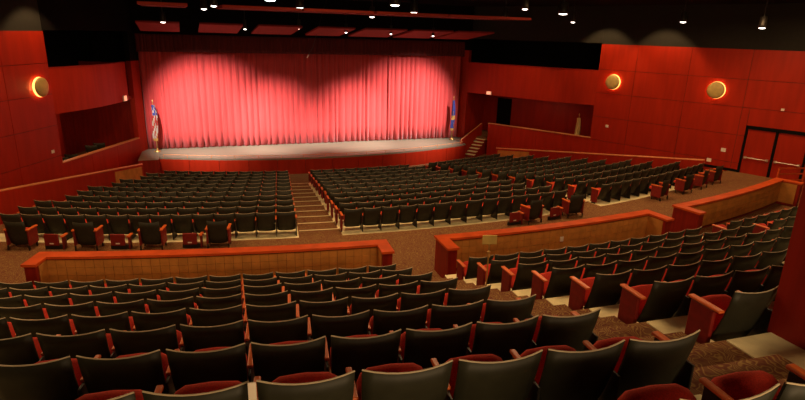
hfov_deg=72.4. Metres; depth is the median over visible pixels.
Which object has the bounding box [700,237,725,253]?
seat
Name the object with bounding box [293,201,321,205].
step
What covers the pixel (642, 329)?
floor
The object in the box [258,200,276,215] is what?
seat
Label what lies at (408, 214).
seat
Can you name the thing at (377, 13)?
ceiling panel
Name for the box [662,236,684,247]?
seat
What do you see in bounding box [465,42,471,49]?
wall
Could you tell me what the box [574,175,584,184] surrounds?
seat
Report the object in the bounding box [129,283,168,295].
seat
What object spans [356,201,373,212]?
seat
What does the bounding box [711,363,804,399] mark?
seat
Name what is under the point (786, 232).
seat
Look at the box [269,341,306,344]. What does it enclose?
seat cushion
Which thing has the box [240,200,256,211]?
seat
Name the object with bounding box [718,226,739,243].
seat
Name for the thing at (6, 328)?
seat
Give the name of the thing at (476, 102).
wall
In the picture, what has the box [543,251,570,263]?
seat
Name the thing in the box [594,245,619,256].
seat
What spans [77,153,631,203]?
rows
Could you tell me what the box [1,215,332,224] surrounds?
floor
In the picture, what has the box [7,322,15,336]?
armrest
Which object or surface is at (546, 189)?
seat
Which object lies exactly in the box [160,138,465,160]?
floor
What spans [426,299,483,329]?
seat
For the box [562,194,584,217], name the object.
chair
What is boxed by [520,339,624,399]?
seat
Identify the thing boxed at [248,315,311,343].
seat
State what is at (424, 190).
seat
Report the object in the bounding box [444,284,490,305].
seat
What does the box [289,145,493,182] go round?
floor
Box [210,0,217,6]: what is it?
recessed light
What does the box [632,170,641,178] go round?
seat
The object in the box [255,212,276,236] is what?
seat
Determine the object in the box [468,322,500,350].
seat cushion
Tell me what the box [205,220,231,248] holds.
chair
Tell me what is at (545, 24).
wall
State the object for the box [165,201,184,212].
seat
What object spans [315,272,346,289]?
seat
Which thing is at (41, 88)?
wall sconce
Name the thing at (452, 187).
seat
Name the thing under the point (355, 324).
seat
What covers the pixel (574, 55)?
wall
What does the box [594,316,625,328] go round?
step
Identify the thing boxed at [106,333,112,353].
armrest
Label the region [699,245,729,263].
seat
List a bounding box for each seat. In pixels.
[0,213,25,226]
[0,281,35,291]
[0,288,11,297]
[0,295,27,307]
[0,303,48,321]
[0,317,32,338]
[0,333,60,364]
[0,355,100,399]
[9,287,52,298]
[10,315,77,336]
[17,206,39,217]
[20,213,50,233]
[24,293,72,307]
[33,200,53,209]
[34,280,71,290]
[36,329,126,359]
[37,206,58,217]
[42,214,72,239]
[43,233,67,249]
[44,301,99,318]
[50,286,91,297]
[52,200,72,210]
[57,207,78,218]
[63,214,86,232]
[64,195,83,204]
[70,279,106,289]
[70,292,116,305]
[71,201,90,211]
[71,311,135,334]
[76,349,179,393]
[76,385,163,399]
[77,207,98,218]
[82,195,101,205]
[85,214,113,240]
[89,201,109,211]
[90,284,130,296]
[96,299,149,315]
[97,207,118,218]
[100,196,118,205]
[105,278,141,288]
[106,214,136,238]
[108,201,128,211]
[109,324,184,356]
[110,233,132,248]
[115,290,160,304]
[117,208,138,218]
[118,196,136,205]
[127,202,146,211]
[128,214,150,233]
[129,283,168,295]
[131,308,192,331]
[135,196,154,205]
[138,208,158,218]
[141,277,175,287]
[142,376,260,399]
[146,202,165,211]
[147,296,197,316]
[150,214,177,239]
[153,196,171,205]
[158,207,178,218]
[159,287,202,305]
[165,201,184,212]
[166,343,254,390]
[168,281,205,295]
[171,196,189,205]
[171,214,197,235]
[175,275,207,287]
[178,207,198,218]
[180,320,249,357]
[182,232,203,247]
[184,201,202,212]
[189,196,206,206]
[189,304,247,333]
[193,213,214,232]
[196,293,245,315]
[198,207,218,219]
[202,201,220,212]
[202,285,244,303]
[206,279,243,294]
[207,196,223,206]
[209,274,242,287]
[214,213,237,237]
[218,207,237,219]
[221,201,238,211]
[224,196,240,206]
[235,213,257,237]
[237,206,255,216]
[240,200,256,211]
[242,195,257,205]
[243,272,275,279]
[243,277,279,285]
[243,283,284,294]
[244,290,290,305]
[246,301,299,321]
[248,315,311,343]
[251,336,329,381]
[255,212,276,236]
[256,367,357,399]
[257,205,276,221]
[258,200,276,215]
[259,195,276,209]
[275,270,306,279]
[276,194,293,200]
[276,199,294,205]
[276,205,295,227]
[276,211,296,235]
[279,275,313,285]
[284,280,322,301]
[291,287,333,316]
[300,297,349,338]
[307,268,336,281]
[312,310,370,357]
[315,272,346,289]
[324,277,359,299]
[326,192,345,212]
[330,197,350,217]
[330,329,402,388]
[335,202,356,224]
[335,284,376,307]
[338,266,366,279]
[339,208,362,231]
[346,191,361,201]
[348,270,379,285]
[349,293,397,320]
[351,196,366,206]
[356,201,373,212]
[356,358,452,399]
[360,274,396,293]
[361,190,376,200]
[362,207,381,229]
[367,195,383,204]
[367,264,395,275]
[369,305,427,335]
[373,200,390,210]
[376,281,417,299]
[377,190,391,198]
[379,267,412,280]
[381,206,399,228]
[383,194,399,203]
[391,199,407,209]
[392,189,406,197]
[396,271,432,285]
[397,288,445,310]
[399,193,414,201]
[399,204,416,227]
[400,322,471,368]
[407,187,421,196]
[407,198,423,208]
[415,192,429,201]
[416,203,434,225]
[416,277,457,293]
[421,186,435,195]
[424,196,439,206]
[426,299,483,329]
[430,191,444,199]
[433,202,450,224]
[435,185,449,193]
[439,195,455,204]
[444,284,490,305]
[445,189,459,198]
[446,349,542,399]
[449,184,462,192]
[450,200,467,222]
[455,194,470,203]
[456,255,493,279]
[459,188,473,197]
[462,183,475,191]
[466,199,482,220]
[468,315,538,360]
[470,192,485,201]
[473,187,486,195]
[475,182,487,187]
[476,257,517,285]
[480,294,535,322]
[482,197,498,218]
[484,191,499,200]
[486,185,499,194]
[487,180,499,186]
[493,252,518,260]
[497,196,512,216]
[498,190,512,196]
[499,179,511,185]
[499,184,512,190]
[501,260,547,291]
[507,211,523,225]
[511,183,524,190]
[512,188,525,198]
[512,194,527,211]
[516,254,544,266]
[517,249,542,260]
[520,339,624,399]
[525,187,538,197]
[525,308,600,350]
[526,175,544,189]
[526,192,541,204]
[531,264,584,299]
[537,185,550,194]
[540,191,554,210]
[542,247,565,257]
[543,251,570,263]
[544,173,554,186]
[545,257,576,271]
[546,177,565,192]
[547,206,563,219]
[553,189,567,206]
[554,172,564,181]
[563,170,573,179]
[564,176,575,191]
[564,244,587,254]
[567,180,587,199]
[568,269,631,309]
[569,248,595,260]
[572,169,581,177]
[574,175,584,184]
[574,254,604,267]
[580,260,616,278]
[581,167,590,174]
[584,172,594,183]
[586,179,597,195]
[587,241,609,251]
[589,166,598,176]
[590,183,612,203]
[593,171,602,181]
[593,329,699,398]
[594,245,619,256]
[596,177,607,187]
[597,165,605,174]
[602,169,611,177]
[602,250,631,264]
[604,163,612,170]
[606,175,616,183]
[608,238,629,247]
[610,167,626,175]
[610,168,619,176]
[611,181,622,200]
[613,257,647,273]
[615,174,625,185]
[617,242,642,253]
[617,276,693,323]
[617,377,779,399]
[621,179,632,198]
[624,172,633,180]
[625,165,633,172]
[626,163,640,171]
[626,265,666,286]
[628,235,649,245]
[629,247,657,260]
[630,178,641,196]
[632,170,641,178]
[639,162,646,170]
[640,168,649,177]
[640,176,649,194]
[640,239,663,250]
[643,253,676,269]
[645,161,652,169]
[647,232,667,242]
[648,167,656,176]
[648,174,658,191]
[654,243,681,256]
[655,166,662,175]
[657,172,666,184]
[661,163,669,173]
[661,260,700,281]
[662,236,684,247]
[664,171,673,188]
[666,229,685,240]
[668,163,674,171]
[671,271,733,314]
[672,169,680,185]
[672,249,703,264]
[673,161,680,169]
[679,167,687,179]
[679,240,704,252]
[681,233,703,246]
[683,226,701,239]
[685,165,693,175]
[685,285,778,343]
[692,165,698,174]
[694,256,732,276]
[697,162,704,174]
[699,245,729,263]
[700,230,721,245]
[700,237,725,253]
[708,265,769,297]
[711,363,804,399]
[712,219,743,232]
[717,252,761,276]
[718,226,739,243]
[720,223,755,236]
[721,233,746,251]
[724,242,753,262]
[726,215,757,226]
[742,230,765,248]
[743,213,769,224]
[743,249,787,274]
[746,265,782,300]
[748,238,776,259]
[752,217,787,232]
[755,210,781,226]
[760,227,783,241]
[765,226,792,237]
[766,207,792,219]
[767,216,795,226]
[771,237,790,261]
[776,207,797,216]
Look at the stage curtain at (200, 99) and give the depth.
29.63 m
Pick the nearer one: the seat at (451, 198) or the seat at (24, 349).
the seat at (24, 349)
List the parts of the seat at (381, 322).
edge trim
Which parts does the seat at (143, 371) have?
edge trim, armrest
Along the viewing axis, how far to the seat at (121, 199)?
17.71 m
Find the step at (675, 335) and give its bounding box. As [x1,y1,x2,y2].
[640,331,699,344]
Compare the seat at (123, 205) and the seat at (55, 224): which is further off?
the seat at (123, 205)
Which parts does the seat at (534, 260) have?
backrest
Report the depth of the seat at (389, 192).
19.27 m
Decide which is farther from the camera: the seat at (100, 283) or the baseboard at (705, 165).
the baseboard at (705, 165)
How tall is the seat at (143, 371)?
0.759 m
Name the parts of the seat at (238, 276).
backrest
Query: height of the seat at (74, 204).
0.759 m
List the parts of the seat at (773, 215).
backrest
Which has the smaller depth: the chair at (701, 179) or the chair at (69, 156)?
the chair at (701, 179)
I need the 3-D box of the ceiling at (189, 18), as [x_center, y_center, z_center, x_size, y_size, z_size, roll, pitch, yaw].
[-4.721,-9.863,29.925,18.700,2.000,0.650,-4,18,-19]
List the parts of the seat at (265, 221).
backrest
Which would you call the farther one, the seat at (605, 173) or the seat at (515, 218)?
the seat at (605, 173)
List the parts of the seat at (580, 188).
panel, backrest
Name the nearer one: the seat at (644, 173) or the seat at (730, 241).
the seat at (730, 241)
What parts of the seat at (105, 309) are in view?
edge trim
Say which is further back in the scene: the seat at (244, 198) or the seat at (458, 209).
the seat at (244, 198)
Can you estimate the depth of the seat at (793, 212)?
14.88 m
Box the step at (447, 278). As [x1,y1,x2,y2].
[431,278,452,281]
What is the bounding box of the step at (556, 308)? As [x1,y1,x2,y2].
[531,304,572,314]
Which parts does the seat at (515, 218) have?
seat panel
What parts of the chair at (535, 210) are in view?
panel, backrest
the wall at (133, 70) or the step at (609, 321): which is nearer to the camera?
the step at (609, 321)
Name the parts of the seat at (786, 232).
backrest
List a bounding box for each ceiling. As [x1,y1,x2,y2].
[128,0,473,41]
[349,0,804,6]
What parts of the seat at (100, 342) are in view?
edge trim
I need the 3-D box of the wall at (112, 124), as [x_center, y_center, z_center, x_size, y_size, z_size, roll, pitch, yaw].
[-15.226,-4.283,28.085,3.500,5.400,0.150,3,17,5]
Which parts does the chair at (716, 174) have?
panel, backrest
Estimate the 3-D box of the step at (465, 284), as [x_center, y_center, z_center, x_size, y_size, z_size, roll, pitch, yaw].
[0.771,1.735,9.912,1.280,0.190,0.475,-3,18,-16]
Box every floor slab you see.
[58,224,297,234]
[335,208,543,227]
[445,274,464,278]
[463,278,485,284]
[487,283,511,290]
[512,288,543,297]
[546,261,784,307]
[567,195,597,201]
[589,304,638,322]
[694,394,701,399]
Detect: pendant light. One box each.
[410,0,417,12]
[558,0,568,14]
[571,0,575,22]
[679,1,687,22]
[758,1,767,28]
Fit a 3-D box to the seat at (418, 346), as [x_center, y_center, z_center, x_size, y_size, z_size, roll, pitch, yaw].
[0.240,1.256,4.517,0.562,0.759,0.524,-2,17,-13]
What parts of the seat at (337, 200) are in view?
backrest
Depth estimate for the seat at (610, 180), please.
21.09 m
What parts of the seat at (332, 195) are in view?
backrest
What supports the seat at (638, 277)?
on the floor slab
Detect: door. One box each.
[496,98,511,124]
[737,125,804,181]
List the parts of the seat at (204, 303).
edge trim, backrest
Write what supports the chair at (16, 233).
on the floor at (415, 249)
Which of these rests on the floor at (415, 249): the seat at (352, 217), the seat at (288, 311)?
the seat at (352, 217)
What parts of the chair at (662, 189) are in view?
panel, panel, backrest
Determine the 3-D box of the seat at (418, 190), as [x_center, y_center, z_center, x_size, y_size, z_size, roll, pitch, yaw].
[0.373,-0.136,19.920,0.562,0.759,0.524,-5,18,-20]
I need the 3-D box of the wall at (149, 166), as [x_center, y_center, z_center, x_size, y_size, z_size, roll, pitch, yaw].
[-13.052,-2.128,28.741,0.920,0.860,4.400,-4,18,-19]
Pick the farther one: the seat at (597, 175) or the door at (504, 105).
the door at (504, 105)
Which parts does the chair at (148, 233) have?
panel, backrest, panel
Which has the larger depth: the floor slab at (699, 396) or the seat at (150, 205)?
the seat at (150, 205)
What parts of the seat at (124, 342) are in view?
edge trim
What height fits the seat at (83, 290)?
0.759 m
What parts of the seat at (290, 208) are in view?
backrest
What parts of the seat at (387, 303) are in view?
edge trim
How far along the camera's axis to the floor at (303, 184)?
25.91 m
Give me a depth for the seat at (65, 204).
16.64 m
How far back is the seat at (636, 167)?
23.83 m
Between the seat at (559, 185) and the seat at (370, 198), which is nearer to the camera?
the seat at (370, 198)
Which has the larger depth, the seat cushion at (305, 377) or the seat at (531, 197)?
the seat at (531, 197)
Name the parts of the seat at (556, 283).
panel, armrest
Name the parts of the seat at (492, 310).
edge trim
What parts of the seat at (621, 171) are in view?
backrest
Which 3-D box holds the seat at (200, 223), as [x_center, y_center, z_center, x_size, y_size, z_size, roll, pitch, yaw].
[-5.477,0.671,15.311,0.562,0.759,0.524,-1,17,-9]
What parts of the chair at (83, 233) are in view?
panel, backrest, panel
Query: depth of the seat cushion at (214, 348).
4.31 m
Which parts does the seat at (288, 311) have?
edge trim, armrest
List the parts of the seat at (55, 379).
edge trim, armrest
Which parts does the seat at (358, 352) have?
edge trim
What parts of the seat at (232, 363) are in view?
edge trim, armrest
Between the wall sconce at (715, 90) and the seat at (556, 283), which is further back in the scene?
the wall sconce at (715, 90)
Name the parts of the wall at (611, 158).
inset panel, cap rail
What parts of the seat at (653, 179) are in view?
backrest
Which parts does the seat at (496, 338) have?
edge trim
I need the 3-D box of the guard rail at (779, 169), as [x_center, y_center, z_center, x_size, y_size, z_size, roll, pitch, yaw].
[14.573,-0.632,20.737,1.190,1.180,0.095,-1,17,-9]
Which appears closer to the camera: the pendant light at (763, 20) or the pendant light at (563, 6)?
the pendant light at (563, 6)
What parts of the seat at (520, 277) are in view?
panel, armrest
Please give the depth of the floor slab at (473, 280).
10.72 m
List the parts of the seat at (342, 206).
panel, backrest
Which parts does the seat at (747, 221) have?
backrest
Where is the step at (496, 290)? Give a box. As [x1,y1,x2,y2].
[490,288,500,292]
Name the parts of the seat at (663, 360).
armrest, edge trim, panel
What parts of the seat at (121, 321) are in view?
edge trim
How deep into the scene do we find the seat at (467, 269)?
10.96 m
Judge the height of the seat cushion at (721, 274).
0.333 m
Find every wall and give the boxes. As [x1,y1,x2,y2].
[0,0,64,188]
[0,163,143,224]
[37,0,126,30]
[42,30,93,66]
[49,62,128,113]
[56,114,64,157]
[59,112,77,154]
[63,139,140,176]
[73,61,133,152]
[90,31,487,141]
[122,0,147,152]
[138,157,160,175]
[160,145,465,173]
[456,6,606,137]
[458,91,484,136]
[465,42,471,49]
[467,63,597,104]
[471,39,474,61]
[483,94,593,144]
[486,39,601,69]
[486,124,589,154]
[496,147,704,169]
[588,3,804,180]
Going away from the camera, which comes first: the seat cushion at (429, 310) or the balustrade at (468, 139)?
the seat cushion at (429, 310)
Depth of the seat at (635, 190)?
20.42 m
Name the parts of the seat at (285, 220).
backrest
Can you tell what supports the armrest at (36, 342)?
on the seat at (24, 349)
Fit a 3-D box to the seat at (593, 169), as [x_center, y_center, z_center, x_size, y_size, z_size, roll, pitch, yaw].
[8.156,-1.131,23.956,0.562,0.759,0.524,-10,21,-35]
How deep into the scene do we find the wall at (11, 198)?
19.34 m
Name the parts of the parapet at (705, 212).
cap rail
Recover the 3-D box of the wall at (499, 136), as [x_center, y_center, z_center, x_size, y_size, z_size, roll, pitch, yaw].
[7.715,-3.038,31.973,6.382,2.060,0.160,15,21,37]
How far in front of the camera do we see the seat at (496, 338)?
4.39 m
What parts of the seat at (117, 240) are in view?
seat panel, post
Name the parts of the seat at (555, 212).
seat panel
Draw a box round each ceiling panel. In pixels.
[135,20,179,31]
[137,1,186,7]
[198,22,242,32]
[216,5,301,11]
[251,24,302,34]
[291,8,373,13]
[305,26,355,35]
[348,28,407,36]
[353,11,447,16]
[392,29,453,38]
[427,14,530,19]
[434,31,493,39]
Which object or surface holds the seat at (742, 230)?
on the floor
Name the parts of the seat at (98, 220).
backrest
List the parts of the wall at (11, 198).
cap rail, inset panel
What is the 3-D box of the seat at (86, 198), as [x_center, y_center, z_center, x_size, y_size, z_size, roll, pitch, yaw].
[-9.993,0.155,17.952,0.562,0.759,0.524,1,17,-2]
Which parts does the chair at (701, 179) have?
panel, backrest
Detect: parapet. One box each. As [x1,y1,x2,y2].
[20,239,394,284]
[434,209,673,277]
[670,177,803,234]
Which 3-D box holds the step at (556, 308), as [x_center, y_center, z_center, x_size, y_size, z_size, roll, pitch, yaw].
[1.585,1.587,6.981,1.367,0.190,0.475,-3,18,-16]
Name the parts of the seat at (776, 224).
panel, backrest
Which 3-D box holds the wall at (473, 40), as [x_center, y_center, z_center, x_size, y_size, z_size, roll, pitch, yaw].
[4.163,-9.621,34.948,0.150,4.880,2.600,15,21,37]
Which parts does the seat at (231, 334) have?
edge trim, armrest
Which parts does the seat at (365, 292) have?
edge trim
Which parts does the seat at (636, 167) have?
backrest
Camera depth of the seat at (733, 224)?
13.61 m
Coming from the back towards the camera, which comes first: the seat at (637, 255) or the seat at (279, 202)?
the seat at (279, 202)
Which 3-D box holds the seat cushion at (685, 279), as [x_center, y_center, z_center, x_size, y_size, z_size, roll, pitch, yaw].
[3.380,1.150,6.567,0.486,0.333,0.308,-4,18,-18]
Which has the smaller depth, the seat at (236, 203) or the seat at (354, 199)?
the seat at (236, 203)
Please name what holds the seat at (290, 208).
on the floor slab at (275, 224)
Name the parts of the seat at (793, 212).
backrest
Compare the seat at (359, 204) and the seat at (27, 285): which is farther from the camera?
the seat at (359, 204)
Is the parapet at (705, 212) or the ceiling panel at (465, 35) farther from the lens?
the ceiling panel at (465, 35)
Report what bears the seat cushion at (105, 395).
on the seat at (113, 394)
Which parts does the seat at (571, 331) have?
edge trim, armrest, panel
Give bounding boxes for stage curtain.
[138,52,317,148]
[316,54,460,142]
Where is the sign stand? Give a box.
[482,235,496,285]
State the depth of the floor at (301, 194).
22.88 m
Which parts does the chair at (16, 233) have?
panel, backrest, panel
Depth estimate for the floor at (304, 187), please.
24.89 m
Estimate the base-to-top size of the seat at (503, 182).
0.759 m
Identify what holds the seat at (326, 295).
on the floor slab
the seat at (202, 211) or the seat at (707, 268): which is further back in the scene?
the seat at (202, 211)
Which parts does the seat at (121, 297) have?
edge trim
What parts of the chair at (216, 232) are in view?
panel, backrest, panel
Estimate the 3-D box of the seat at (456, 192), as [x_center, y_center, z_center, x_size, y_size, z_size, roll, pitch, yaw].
[1.667,-0.055,19.322,0.562,0.759,0.524,-5,18,-21]
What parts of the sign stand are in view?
plate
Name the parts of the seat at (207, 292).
backrest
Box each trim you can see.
[48,61,123,68]
[62,137,139,162]
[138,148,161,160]
[299,228,338,230]
[469,62,598,70]
[488,123,590,137]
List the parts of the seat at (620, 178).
backrest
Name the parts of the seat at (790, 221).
backrest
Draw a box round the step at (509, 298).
[491,295,528,300]
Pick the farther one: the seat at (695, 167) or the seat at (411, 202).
the seat at (695, 167)
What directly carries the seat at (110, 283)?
on the floor slab
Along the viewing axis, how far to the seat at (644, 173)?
22.34 m
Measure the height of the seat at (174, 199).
0.759 m
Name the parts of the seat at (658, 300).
panel, armrest, edge trim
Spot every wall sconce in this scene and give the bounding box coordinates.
[32,77,48,96]
[605,74,619,89]
[707,81,725,98]
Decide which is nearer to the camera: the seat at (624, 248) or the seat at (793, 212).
the seat at (624, 248)
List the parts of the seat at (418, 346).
edge trim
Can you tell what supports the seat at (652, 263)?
on the floor slab
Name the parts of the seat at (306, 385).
edge trim, armrest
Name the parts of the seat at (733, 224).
panel, backrest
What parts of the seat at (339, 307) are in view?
edge trim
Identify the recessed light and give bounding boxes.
[159,0,165,22]
[200,0,206,9]
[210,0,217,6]
[243,14,246,29]
[296,0,303,7]
[297,12,300,25]
[369,0,374,17]
[390,0,399,5]
[502,0,507,16]
[522,0,528,9]
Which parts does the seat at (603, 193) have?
panel, backrest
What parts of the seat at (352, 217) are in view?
panel, backrest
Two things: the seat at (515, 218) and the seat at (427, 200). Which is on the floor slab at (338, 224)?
the seat at (427, 200)
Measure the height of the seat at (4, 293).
0.759 m
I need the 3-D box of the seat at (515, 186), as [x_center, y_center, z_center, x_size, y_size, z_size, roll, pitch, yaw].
[4.182,-0.318,20.429,0.574,0.759,0.524,-7,19,-26]
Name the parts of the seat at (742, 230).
backrest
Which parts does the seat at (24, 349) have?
edge trim, backrest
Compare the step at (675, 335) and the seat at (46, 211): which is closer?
the step at (675, 335)
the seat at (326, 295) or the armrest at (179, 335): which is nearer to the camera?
the armrest at (179, 335)
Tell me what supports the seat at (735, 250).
on the floor slab
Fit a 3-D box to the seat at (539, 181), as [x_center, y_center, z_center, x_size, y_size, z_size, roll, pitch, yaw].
[5.346,-0.678,22.189,0.654,0.759,0.524,-8,19,-29]
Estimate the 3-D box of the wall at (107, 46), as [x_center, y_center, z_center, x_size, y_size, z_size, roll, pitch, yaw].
[-4.533,-7.149,32.880,30.000,8.900,0.200,-4,18,-19]
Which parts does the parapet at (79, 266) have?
cap rail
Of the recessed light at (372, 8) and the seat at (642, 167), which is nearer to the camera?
the recessed light at (372, 8)
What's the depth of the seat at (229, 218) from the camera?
15.15 m
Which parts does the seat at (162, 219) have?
backrest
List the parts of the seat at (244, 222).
backrest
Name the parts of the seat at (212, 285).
backrest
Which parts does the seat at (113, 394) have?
edge trim, backrest, armrest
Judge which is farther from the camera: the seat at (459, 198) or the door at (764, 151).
the door at (764, 151)
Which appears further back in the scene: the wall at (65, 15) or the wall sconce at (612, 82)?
the wall sconce at (612, 82)
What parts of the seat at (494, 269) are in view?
panel, armrest, backrest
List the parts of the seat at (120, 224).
backrest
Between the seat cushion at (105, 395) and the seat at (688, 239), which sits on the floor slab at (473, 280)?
the seat at (688, 239)
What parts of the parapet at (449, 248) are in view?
cap rail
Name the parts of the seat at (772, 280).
backrest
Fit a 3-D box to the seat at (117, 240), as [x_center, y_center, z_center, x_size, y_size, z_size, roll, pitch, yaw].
[-7.326,1.057,14.348,0.520,0.420,0.260,0,17,-6]
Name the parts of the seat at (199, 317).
edge trim, backrest, armrest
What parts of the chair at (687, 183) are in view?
panel, backrest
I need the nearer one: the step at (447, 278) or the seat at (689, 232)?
the step at (447, 278)
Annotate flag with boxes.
[151,100,160,151]
[449,97,455,139]
[574,113,580,134]
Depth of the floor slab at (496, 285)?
9.73 m
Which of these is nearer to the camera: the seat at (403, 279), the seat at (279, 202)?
the seat at (403, 279)
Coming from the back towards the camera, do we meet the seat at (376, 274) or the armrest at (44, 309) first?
the seat at (376, 274)
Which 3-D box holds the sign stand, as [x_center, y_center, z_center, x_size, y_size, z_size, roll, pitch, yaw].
[1.345,1.160,8.750,0.300,1.280,0.300,0,17,-6]
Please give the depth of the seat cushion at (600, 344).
3.94 m
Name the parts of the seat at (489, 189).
backrest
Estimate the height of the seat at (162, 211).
0.759 m
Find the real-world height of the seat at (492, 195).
0.759 m
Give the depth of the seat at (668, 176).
21.55 m
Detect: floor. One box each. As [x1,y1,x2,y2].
[0,168,802,282]
[0,170,704,232]
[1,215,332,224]
[63,150,86,157]
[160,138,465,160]
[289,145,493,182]
[291,183,308,186]
[291,186,310,189]
[292,189,313,192]
[292,193,315,196]
[292,196,318,201]
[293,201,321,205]
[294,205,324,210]
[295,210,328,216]
[452,137,486,141]
[457,285,484,289]
[466,130,487,139]
[489,291,516,298]
[533,299,552,307]
[533,309,598,317]
[593,301,774,341]
[687,332,804,369]
[697,378,786,394]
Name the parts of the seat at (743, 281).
backrest, edge trim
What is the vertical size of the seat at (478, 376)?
0.759 m
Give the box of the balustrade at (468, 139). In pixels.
[460,123,481,152]
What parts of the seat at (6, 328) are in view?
backrest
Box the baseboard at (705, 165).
[704,164,736,171]
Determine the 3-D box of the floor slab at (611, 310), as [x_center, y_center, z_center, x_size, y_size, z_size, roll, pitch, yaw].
[5.823,1.231,7.655,7.230,0.022,1.074,-5,18,-21]
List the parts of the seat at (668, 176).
backrest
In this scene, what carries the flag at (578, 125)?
on the floor at (484, 135)
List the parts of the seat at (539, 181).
panel, backrest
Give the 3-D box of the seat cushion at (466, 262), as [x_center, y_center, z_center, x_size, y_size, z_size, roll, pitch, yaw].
[1.449,1.434,11.275,0.486,0.333,0.308,-4,18,-17]
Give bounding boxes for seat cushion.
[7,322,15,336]
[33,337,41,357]
[35,358,81,386]
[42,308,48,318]
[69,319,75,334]
[76,389,143,399]
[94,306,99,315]
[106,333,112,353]
[116,353,168,380]
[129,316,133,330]
[175,381,241,394]
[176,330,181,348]
[194,347,247,379]
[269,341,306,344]
[272,372,336,382]
[330,334,377,366]
[356,363,422,399]
[369,316,372,334]
[397,297,400,310]
[400,328,441,359]
[426,309,430,328]
[444,293,447,305]
[446,354,502,397]
[463,261,467,277]
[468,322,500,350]
[480,303,485,321]
[484,264,490,281]
[509,267,517,288]
[520,345,575,384]
[525,316,541,342]
[541,272,550,295]
[579,277,594,305]
[593,336,641,372]
[617,383,696,399]
[631,284,652,318]
[671,279,693,295]
[701,294,731,332]
[708,274,731,289]
[711,370,781,399]
[746,269,766,283]
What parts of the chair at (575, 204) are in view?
panel, backrest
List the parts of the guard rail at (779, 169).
post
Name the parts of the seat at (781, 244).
backrest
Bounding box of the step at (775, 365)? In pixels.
[690,354,802,394]
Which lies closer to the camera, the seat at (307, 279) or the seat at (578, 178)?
the seat at (307, 279)
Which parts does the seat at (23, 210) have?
backrest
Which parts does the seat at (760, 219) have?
backrest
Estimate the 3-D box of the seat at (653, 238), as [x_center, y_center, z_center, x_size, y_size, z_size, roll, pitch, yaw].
[5.709,1.056,12.705,0.562,0.759,0.524,-6,18,-23]
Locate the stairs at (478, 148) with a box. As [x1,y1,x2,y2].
[465,138,485,156]
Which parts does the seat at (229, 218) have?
backrest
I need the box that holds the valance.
[134,33,464,56]
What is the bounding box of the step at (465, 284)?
[456,283,475,287]
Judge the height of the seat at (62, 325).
0.759 m
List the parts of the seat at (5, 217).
backrest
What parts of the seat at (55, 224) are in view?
backrest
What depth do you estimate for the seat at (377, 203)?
17.15 m
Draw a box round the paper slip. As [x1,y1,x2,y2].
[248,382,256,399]
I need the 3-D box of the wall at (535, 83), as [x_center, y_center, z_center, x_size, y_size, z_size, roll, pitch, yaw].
[7.071,-6.695,31.350,8.072,1.780,0.370,15,21,37]
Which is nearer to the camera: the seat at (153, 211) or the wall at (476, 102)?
the seat at (153, 211)
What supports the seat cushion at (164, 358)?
on the seat at (143, 371)
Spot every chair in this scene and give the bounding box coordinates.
[3,221,38,250]
[64,154,77,158]
[71,222,103,250]
[85,145,97,152]
[93,143,105,148]
[137,222,166,249]
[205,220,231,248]
[520,199,543,224]
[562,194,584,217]
[649,179,670,200]
[674,174,694,194]
[693,170,709,189]
[704,165,723,184]
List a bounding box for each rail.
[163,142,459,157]
[776,168,804,195]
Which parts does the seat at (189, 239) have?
seat panel, post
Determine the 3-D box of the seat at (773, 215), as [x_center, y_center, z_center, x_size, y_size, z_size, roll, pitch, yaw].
[9.643,0.586,14.635,0.562,0.759,0.524,-8,19,-29]
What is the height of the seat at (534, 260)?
0.759 m
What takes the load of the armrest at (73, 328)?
on the seat at (62, 325)
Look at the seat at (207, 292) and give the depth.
7.75 m
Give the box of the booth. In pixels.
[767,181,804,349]
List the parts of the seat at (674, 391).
armrest, backrest, edge trim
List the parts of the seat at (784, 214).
backrest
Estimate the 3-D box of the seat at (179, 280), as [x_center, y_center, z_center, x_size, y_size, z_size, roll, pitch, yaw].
[-3.718,1.625,9.912,0.562,0.759,0.524,-1,17,-10]
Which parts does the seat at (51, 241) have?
seat panel, post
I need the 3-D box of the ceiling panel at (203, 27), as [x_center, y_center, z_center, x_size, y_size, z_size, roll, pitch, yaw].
[-8.593,-8.097,25.919,1.988,0.450,1.730,-4,18,-19]
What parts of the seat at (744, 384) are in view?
backrest, edge trim, panel, armrest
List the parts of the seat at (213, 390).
backrest, edge trim, armrest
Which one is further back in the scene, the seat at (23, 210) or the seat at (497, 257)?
the seat at (23, 210)
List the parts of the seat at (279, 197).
backrest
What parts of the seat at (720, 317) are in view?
panel, armrest, backrest, edge trim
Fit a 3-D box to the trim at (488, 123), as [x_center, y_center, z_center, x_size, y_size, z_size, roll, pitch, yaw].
[7.732,-4.038,31.653,6.382,0.040,0.200,15,21,37]
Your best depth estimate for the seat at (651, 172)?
22.66 m
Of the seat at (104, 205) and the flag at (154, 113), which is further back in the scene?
the flag at (154, 113)

